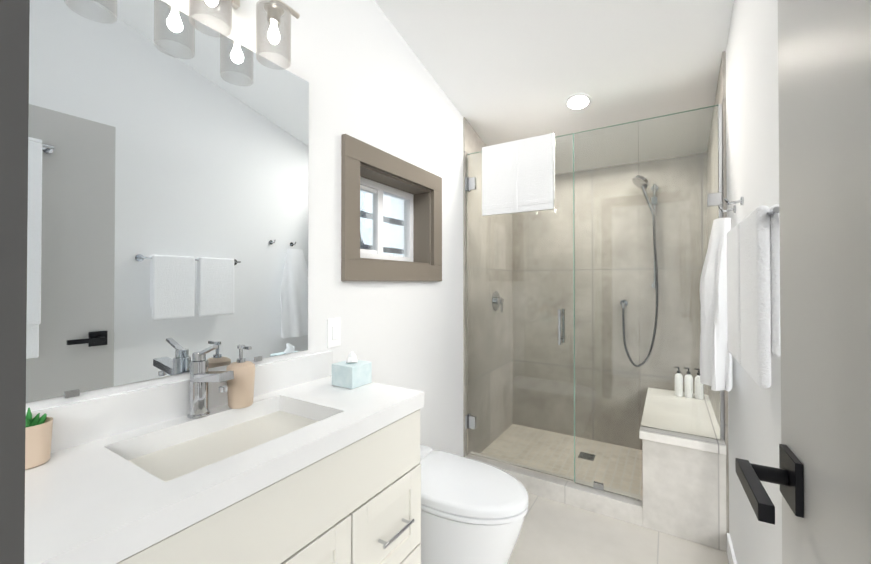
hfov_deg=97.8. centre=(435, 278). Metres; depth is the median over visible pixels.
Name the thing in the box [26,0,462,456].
wall
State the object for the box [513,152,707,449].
shower wall tile
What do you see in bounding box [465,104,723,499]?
glass
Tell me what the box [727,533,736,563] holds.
baseboard
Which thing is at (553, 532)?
floor
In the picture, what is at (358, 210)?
window
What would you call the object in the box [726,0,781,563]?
wall
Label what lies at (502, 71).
ceiling
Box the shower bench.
[639,387,726,550]
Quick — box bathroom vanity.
[24,350,423,563]
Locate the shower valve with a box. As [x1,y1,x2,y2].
[492,291,503,311]
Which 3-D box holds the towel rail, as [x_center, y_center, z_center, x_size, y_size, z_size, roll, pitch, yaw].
[0.793,0.037,0.929,0.082,0.364,0.580,0,-1,32]
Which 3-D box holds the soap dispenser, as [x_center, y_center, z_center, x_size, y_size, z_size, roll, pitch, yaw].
[-0.572,0.286,1.121,0.083,0.178,0.076,0,-1,32]
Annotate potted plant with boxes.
[25,407,52,469]
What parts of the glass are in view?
door, panel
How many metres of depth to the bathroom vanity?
0.88 m
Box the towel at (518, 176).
[482,133,554,215]
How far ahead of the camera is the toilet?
1.45 m
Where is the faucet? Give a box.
[187,345,233,418]
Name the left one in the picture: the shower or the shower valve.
the shower valve
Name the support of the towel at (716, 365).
attached to the wall at (752, 174)
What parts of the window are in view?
glass, vinyl window frame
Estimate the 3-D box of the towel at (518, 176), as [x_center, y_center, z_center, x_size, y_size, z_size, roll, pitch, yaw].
[0.500,-0.623,2.335,0.452,0.440,0.046,0,-1,32]
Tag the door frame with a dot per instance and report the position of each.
(14, 65)
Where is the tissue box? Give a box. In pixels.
[332,351,371,388]
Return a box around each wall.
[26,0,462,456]
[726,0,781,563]
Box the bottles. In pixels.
[674,366,702,399]
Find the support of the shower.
attached to the shower wall tile at (676, 232)
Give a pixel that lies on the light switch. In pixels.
(333, 332)
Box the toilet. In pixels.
[419,445,527,563]
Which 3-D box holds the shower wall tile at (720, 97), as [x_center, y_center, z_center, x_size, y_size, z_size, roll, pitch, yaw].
[1.589,0.030,2.154,0.012,2.450,0.900,0,-1,32]
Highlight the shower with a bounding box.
[620,175,658,366]
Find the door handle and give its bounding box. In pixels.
[735,444,803,524]
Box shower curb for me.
[465,451,642,526]
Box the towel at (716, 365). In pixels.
[699,197,743,390]
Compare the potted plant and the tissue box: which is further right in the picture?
the tissue box
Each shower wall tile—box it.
[463,117,512,456]
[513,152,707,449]
[707,51,728,535]
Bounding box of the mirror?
[26,0,308,402]
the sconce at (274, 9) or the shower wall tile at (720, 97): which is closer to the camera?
the sconce at (274, 9)
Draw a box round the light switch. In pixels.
[327,318,340,347]
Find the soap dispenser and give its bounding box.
[226,345,254,408]
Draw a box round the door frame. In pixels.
[0,0,29,563]
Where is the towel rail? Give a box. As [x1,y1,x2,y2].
[727,204,780,388]
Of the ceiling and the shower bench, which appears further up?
the ceiling
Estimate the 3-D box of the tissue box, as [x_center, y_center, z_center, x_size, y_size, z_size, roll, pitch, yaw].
[-0.300,0.318,1.361,0.100,0.118,0.100,0,-1,32]
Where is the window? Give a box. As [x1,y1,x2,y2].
[341,134,441,280]
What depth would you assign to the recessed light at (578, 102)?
2.22 m
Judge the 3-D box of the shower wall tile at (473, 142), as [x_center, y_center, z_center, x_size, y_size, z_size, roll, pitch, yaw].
[0.424,0.037,2.871,0.012,2.450,0.900,0,-1,32]
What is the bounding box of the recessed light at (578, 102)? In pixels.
[565,93,591,110]
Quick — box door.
[778,0,870,563]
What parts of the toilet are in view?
seat lid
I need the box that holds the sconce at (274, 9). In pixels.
[189,0,299,68]
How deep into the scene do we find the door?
0.45 m
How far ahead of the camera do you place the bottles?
2.46 m
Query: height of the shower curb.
0.100 m
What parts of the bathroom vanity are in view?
handle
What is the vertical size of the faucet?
0.198 m
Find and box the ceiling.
[374,0,733,173]
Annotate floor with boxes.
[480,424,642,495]
[508,493,728,563]
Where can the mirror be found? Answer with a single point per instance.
(167, 228)

